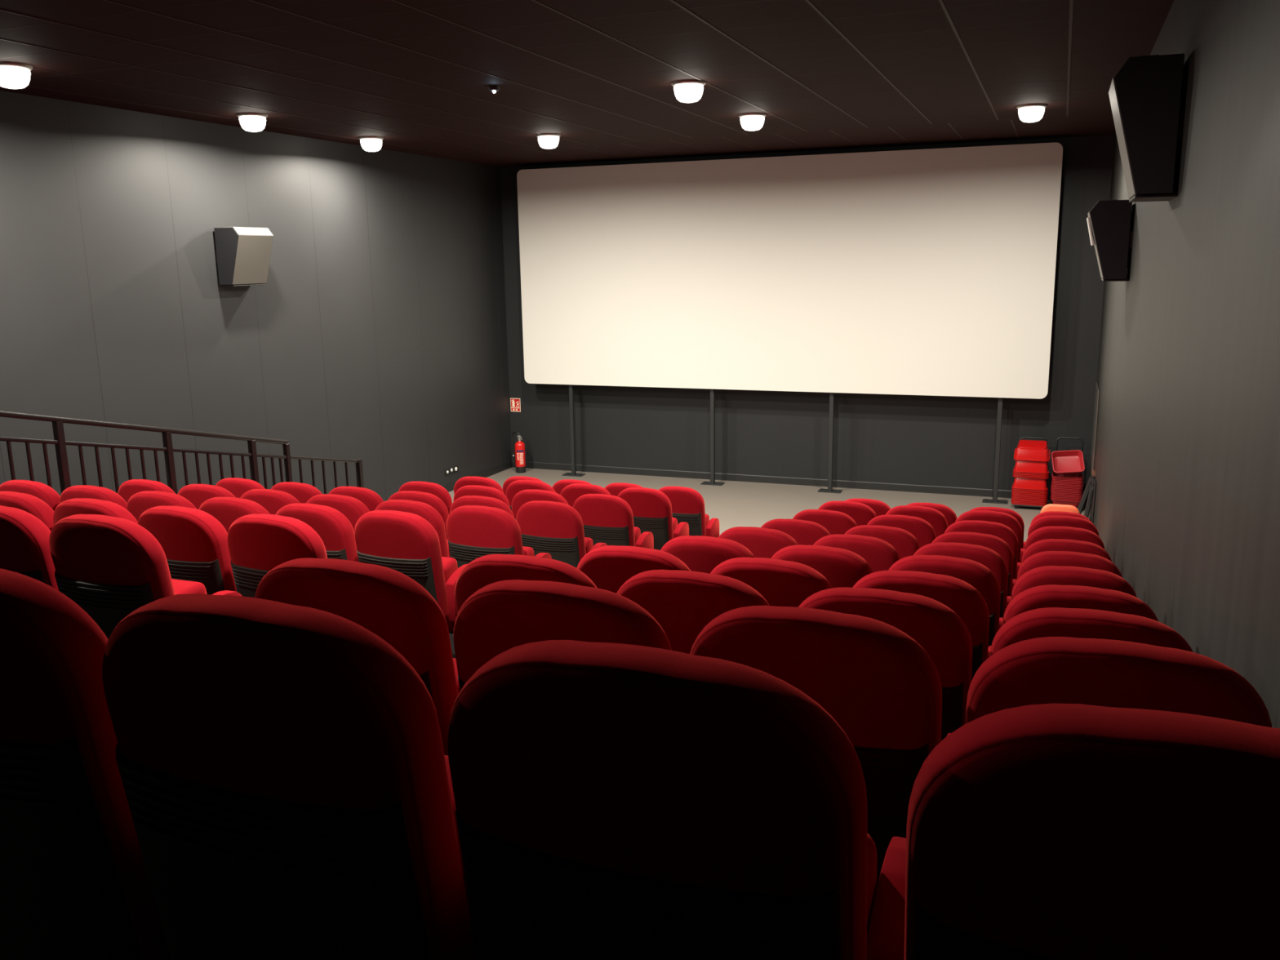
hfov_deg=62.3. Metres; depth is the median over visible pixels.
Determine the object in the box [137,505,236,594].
seat
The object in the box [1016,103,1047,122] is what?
recessed light
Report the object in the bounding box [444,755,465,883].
seat cushion
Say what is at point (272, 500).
seat
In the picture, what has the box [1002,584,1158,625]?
seat
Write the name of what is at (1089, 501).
easel
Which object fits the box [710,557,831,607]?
seat
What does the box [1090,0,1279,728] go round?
wall
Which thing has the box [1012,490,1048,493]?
seat
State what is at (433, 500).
seat
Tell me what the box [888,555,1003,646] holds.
seat
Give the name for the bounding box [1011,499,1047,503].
seat
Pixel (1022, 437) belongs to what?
trolley
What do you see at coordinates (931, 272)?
projection screen
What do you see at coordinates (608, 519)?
seat
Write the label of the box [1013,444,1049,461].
seat
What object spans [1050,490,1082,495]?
seat
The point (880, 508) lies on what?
seat
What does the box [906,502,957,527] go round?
seat
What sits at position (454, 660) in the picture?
seat cushion
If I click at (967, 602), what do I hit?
seat
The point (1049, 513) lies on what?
seat
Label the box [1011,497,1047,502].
seat
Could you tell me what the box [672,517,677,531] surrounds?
seat cushion
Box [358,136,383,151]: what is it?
recessed light
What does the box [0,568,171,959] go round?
seat
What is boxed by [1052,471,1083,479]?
seat
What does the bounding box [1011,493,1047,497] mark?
seat
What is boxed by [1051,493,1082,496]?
seat
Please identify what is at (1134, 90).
grille
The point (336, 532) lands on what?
seat
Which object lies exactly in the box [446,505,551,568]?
seat
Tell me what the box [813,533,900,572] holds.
seat
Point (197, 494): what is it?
seat
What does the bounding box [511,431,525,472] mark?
fire extinguisher
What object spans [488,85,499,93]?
ceiling sensor
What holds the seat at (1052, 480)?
on the seat at (1052, 481)
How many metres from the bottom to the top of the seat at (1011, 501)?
0.140 m
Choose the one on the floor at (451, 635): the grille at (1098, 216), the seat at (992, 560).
the seat at (992, 560)
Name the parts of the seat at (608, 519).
armrest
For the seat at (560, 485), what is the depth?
10.32 m
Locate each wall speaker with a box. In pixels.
[213,226,273,286]
[1086,200,1133,281]
[1108,53,1184,202]
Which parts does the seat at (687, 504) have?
armrest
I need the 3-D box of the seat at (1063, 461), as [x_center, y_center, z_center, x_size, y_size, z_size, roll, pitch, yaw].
[5.141,-0.212,12.735,0.366,0.276,0.261,2,12,15]
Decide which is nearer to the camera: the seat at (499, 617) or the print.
the seat at (499, 617)
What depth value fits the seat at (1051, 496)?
12.77 m
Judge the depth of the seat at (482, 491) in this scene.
8.57 m
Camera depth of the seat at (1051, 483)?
12.73 m
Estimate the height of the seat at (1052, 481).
0.085 m
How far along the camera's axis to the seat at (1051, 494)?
12.75 m
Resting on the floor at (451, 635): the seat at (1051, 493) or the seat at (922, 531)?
the seat at (922, 531)
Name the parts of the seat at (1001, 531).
armrest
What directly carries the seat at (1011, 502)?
on the trolley at (1022, 437)
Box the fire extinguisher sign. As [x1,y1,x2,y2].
[510,398,520,412]
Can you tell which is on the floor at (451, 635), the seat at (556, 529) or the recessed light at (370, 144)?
the seat at (556, 529)
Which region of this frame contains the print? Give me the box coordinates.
[516,453,523,464]
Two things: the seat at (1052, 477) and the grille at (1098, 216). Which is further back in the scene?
the seat at (1052, 477)
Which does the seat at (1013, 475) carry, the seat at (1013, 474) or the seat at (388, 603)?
the seat at (1013, 474)
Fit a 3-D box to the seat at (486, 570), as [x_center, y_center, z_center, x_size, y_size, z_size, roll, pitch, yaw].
[-0.295,0.676,3.496,0.581,0.974,0.460,4,13,21]
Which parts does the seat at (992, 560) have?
armrest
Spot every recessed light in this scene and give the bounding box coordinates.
[0,61,33,88]
[235,112,267,132]
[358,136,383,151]
[535,133,560,149]
[671,79,706,102]
[737,112,766,130]
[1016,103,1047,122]
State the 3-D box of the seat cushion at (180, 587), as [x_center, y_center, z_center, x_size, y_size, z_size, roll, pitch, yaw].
[-1.904,0.588,4.165,0.468,0.409,0.205,4,13,21]
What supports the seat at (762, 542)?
on the floor at (451, 635)
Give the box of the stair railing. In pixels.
[0,410,364,494]
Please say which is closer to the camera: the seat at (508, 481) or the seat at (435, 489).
the seat at (435, 489)
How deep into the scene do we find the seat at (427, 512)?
6.63 m
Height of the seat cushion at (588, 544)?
0.409 m
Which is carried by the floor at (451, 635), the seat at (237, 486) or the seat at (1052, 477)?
the seat at (237, 486)
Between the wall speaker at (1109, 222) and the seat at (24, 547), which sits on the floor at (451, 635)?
the seat at (24, 547)
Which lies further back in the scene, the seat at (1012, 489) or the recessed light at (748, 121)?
the seat at (1012, 489)
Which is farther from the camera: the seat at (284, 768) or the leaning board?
the leaning board
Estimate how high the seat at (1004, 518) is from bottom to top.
0.974 m
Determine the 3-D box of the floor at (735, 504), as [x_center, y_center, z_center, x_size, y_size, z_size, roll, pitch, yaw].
[-1.031,1.629,7.532,8.300,0.100,15.940,4,13,21]
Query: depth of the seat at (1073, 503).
12.78 m
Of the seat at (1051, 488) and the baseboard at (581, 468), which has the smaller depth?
the seat at (1051, 488)
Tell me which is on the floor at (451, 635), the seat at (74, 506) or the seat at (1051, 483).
the seat at (74, 506)
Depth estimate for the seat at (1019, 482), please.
12.89 m
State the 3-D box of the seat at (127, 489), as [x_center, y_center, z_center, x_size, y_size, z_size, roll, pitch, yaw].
[-3.430,0.441,7.705,0.581,0.974,0.460,4,13,21]
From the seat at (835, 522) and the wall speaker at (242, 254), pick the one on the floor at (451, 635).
the seat at (835, 522)
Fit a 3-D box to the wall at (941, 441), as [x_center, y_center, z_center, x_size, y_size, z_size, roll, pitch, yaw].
[1.810,-2.119,14.290,8.100,4.400,0.100,4,13,21]
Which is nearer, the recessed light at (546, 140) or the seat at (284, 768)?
the seat at (284, 768)
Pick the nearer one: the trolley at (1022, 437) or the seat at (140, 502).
the seat at (140, 502)
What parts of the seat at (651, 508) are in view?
backrest, armrest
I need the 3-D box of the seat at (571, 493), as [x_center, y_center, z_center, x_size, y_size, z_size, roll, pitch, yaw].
[-0.398,0.478,9.505,0.538,0.974,0.460,4,13,21]
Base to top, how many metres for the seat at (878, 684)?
0.974 m
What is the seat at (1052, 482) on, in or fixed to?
on the seat at (1051, 483)
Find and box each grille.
[1087,200,1108,279]
[1108,54,1159,198]
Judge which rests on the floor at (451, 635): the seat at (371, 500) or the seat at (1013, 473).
the seat at (371, 500)
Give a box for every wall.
[0,90,511,501]
[500,134,1114,494]
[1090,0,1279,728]
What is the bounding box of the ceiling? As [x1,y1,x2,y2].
[0,0,1173,167]
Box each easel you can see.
[1077,469,1095,514]
[1084,478,1096,518]
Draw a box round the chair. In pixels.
[1040,503,1079,514]
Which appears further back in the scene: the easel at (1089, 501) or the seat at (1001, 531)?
the easel at (1089, 501)
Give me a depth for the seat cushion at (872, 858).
1.32 m
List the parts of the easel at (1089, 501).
panel, leg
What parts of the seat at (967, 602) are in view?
armrest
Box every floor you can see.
[448,466,1086,541]
[448,633,455,658]
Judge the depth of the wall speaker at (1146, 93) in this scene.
4.92 m
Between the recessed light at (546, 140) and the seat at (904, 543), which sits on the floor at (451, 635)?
the seat at (904, 543)
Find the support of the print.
attached to the fire extinguisher
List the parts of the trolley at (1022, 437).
handle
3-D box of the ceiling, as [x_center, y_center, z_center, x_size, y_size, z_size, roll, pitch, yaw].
[-1.101,-2.777,6.617,8.300,0.100,15.940,4,13,21]
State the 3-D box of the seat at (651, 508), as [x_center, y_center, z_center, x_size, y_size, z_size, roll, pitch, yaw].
[0.105,0.510,9.311,0.538,0.974,0.460,4,13,21]
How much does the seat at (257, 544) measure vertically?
0.974 m
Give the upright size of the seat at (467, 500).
0.974 m
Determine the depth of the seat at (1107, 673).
1.78 m
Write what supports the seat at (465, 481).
on the floor at (451, 635)
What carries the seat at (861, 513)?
on the floor at (451, 635)
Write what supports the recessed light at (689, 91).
in the ceiling
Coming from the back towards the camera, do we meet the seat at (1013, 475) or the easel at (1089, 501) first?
the seat at (1013, 475)
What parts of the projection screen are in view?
post, plate, post, plate, plate, post, plate, post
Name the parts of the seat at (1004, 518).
armrest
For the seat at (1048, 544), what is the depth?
6.12 m
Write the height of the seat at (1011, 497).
0.140 m
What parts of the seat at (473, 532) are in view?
backrest, armrest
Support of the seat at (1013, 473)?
on the seat at (1013, 474)
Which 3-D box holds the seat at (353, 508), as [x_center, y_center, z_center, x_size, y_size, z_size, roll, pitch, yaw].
[-1.901,0.539,7.116,0.538,0.974,0.460,4,13,21]
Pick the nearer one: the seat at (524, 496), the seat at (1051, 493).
the seat at (524, 496)
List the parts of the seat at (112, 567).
backrest, armrest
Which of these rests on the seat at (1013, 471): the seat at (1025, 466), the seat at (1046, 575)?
the seat at (1025, 466)
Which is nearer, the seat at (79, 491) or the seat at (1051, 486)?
the seat at (79, 491)
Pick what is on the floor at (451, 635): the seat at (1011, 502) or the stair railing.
the stair railing
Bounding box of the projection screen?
[516,142,1062,504]
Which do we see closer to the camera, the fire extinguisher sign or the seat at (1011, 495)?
the seat at (1011, 495)
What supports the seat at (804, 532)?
on the floor at (451, 635)
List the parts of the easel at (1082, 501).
panel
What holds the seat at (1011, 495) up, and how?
on the seat at (1011, 497)
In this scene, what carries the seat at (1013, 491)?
on the seat at (1012, 493)
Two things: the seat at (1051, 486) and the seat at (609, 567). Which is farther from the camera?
the seat at (1051, 486)
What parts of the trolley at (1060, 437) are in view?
handle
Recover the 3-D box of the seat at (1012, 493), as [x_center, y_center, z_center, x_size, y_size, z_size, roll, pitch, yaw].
[4.802,0.094,13.034,0.412,0.140,0.324,4,13,21]
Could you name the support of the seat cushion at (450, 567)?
on the seat at (406, 543)
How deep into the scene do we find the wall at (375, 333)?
10.59 m
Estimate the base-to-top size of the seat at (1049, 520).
0.974 m
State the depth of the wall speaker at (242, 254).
10.23 m
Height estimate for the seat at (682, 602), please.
0.974 m
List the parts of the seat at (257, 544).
backrest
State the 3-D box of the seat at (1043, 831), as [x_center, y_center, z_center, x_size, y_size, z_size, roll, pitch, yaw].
[0.585,0.661,1.202,0.538,0.974,0.460,4,13,21]
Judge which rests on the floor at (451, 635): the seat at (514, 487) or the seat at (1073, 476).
the seat at (514, 487)
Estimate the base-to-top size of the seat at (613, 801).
0.974 m
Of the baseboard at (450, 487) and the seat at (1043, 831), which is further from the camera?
the baseboard at (450, 487)
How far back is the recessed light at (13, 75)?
7.03 m
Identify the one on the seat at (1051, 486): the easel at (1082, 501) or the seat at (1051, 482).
the seat at (1051, 482)
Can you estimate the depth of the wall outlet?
14.48 m
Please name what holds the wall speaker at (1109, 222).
attached to the wall at (1187, 462)
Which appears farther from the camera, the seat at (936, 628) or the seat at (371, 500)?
the seat at (371, 500)
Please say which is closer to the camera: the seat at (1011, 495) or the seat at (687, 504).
the seat at (687, 504)
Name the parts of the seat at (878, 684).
backrest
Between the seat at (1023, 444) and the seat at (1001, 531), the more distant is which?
the seat at (1023, 444)
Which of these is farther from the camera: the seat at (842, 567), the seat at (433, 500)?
the seat at (433, 500)
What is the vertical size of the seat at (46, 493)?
0.974 m
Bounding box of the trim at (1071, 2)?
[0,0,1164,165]
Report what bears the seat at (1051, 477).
on the seat at (1052, 480)
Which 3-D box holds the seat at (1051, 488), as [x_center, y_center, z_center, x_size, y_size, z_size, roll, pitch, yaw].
[5.188,0.135,12.888,0.354,0.085,0.320,4,13,21]
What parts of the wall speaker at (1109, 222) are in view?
plate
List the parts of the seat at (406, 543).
armrest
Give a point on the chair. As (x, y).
(1051, 507)
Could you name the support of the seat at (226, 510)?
on the floor at (451, 635)
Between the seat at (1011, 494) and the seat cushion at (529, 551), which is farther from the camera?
the seat at (1011, 494)
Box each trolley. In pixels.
[1013,436,1047,510]
[1050,436,1083,508]
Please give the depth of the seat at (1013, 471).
12.85 m
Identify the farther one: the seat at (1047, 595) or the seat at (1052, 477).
the seat at (1052, 477)
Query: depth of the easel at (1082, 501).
11.74 m
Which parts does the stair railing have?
post, rail, post, rail, post, post, post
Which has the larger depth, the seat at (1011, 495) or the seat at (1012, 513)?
the seat at (1011, 495)
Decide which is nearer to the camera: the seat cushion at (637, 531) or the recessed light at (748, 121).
the seat cushion at (637, 531)
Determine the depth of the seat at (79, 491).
6.34 m
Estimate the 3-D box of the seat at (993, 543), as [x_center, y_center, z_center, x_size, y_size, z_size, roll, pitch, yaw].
[2.070,0.759,6.585,0.538,0.974,0.460,4,13,21]
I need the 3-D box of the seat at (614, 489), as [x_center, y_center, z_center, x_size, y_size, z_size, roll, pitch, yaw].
[-0.063,0.474,10.376,0.538,0.974,0.460,4,13,21]
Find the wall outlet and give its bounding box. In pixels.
[444,465,458,475]
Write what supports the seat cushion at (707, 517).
on the seat at (687, 504)
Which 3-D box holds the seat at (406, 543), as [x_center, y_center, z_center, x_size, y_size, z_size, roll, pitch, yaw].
[-1.230,0.607,5.859,0.538,0.974,0.460,4,13,21]
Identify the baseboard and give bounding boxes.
[443,460,512,492]
[512,460,1087,502]
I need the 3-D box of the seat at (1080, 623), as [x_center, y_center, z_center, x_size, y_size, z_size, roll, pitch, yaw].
[1.234,0.774,2.907,0.538,0.974,0.460,4,13,21]
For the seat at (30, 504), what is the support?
on the floor at (451, 635)
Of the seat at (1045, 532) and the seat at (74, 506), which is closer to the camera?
the seat at (74, 506)
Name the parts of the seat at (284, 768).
armrest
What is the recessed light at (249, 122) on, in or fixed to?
in the ceiling
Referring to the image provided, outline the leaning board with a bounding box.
[1087,382,1099,519]
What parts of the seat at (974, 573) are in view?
armrest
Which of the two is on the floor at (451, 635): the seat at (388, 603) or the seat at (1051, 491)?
the seat at (388, 603)
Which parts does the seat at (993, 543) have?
armrest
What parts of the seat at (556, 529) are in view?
backrest, armrest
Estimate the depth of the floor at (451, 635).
6.39 m
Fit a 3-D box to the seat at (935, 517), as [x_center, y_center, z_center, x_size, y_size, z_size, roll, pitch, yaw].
[2.232,0.646,8.492,0.538,0.974,0.460,4,13,21]
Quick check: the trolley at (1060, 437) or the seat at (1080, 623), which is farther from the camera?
the trolley at (1060, 437)
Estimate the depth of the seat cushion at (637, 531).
8.38 m
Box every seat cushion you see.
[171,578,206,595]
[441,556,457,632]
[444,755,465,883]
[453,657,459,694]
[522,546,534,556]
[584,537,593,553]
[634,526,640,543]
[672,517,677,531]
[705,514,709,525]
[866,833,877,934]
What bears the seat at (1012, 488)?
on the seat at (1012, 489)
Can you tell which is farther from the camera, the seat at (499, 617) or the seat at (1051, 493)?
the seat at (1051, 493)
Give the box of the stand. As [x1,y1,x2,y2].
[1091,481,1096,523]
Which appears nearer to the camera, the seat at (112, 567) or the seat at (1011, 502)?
the seat at (112, 567)
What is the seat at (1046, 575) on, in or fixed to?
on the floor at (451, 635)
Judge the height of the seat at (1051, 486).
0.085 m
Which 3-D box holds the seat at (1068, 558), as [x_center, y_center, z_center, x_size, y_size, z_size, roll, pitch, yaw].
[2.239,0.803,5.523,0.538,0.974,0.460,4,13,21]
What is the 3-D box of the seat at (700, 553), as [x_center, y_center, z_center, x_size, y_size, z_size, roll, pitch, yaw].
[0.374,0.710,5.241,0.581,0.974,0.460,4,13,21]
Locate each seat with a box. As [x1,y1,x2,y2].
[0,480,60,511]
[0,491,53,531]
[0,505,58,591]
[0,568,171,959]
[48,514,241,639]
[53,497,137,524]
[59,484,127,509]
[102,593,477,959]
[117,479,175,502]
[126,490,195,521]
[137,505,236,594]
[177,484,235,509]
[199,497,270,532]
[215,477,265,497]
[226,513,327,597]
[240,488,300,515]
[254,557,459,755]
[271,481,322,503]
[275,502,358,561]
[306,493,369,530]
[328,486,383,511]
[354,510,467,634]
[374,499,449,557]
[387,490,448,539]
[398,481,452,514]
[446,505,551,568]
[447,640,906,959]
[449,495,513,516]
[453,476,503,494]
[453,484,510,507]
[453,579,671,691]
[454,554,596,613]
[502,475,542,496]
[506,480,555,510]
[511,489,568,520]
[516,500,607,568]
[551,479,591,494]
[560,483,611,507]
[573,493,653,549]
[577,545,690,593]
[604,482,642,496]
[616,569,768,653]
[617,487,688,550]
[658,486,719,537]
[660,535,754,573]
[689,605,951,886]
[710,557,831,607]
[718,526,797,558]
[760,518,830,545]
[771,544,873,588]
[792,509,857,534]
[798,586,972,741]
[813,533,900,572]
[817,501,876,525]
[844,498,890,516]
[844,524,920,559]
[853,570,991,680]
[866,514,936,546]
[885,505,947,537]
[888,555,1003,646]
[904,703,1279,959]
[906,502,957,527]
[913,542,1011,617]
[932,531,1017,596]
[944,520,1021,579]
[955,510,1025,562]
[965,636,1271,727]
[969,506,1026,548]
[989,607,1193,656]
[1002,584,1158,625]
[1011,490,1047,495]
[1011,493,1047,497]
[1011,495,1047,499]
[1011,497,1047,501]
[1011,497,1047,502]
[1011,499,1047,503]
[1011,501,1047,504]
[1011,502,1047,506]
[1011,565,1137,599]
[1012,476,1048,489]
[1012,488,1048,491]
[1012,488,1048,493]
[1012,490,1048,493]
[1012,493,1048,497]
[1013,440,1050,460]
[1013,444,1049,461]
[1013,460,1048,473]
[1013,471,1048,475]
[1013,472,1048,475]
[1013,474,1048,477]
[1013,475,1048,478]
[1017,551,1122,579]
[1021,538,1111,564]
[1024,526,1104,551]
[1027,515,1098,537]
[1030,511,1091,524]
[1050,486,1082,493]
[1050,488,1082,492]
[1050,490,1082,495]
[1050,493,1081,499]
[1050,493,1082,497]
[1050,496,1080,501]
[1050,497,1079,506]
[1051,449,1084,474]
[1051,477,1083,482]
[1051,480,1083,484]
[1051,482,1083,488]
[1051,483,1083,488]
[1051,486,1082,490]
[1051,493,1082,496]
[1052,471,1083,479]
[1052,476,1083,480]
[1052,480,1083,483]
[1052,482,1083,486]
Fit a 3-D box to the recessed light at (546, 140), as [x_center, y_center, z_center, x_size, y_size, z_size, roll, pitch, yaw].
[-0.988,-3.656,11.451,0.270,0.148,0.270,4,13,21]
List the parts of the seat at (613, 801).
armrest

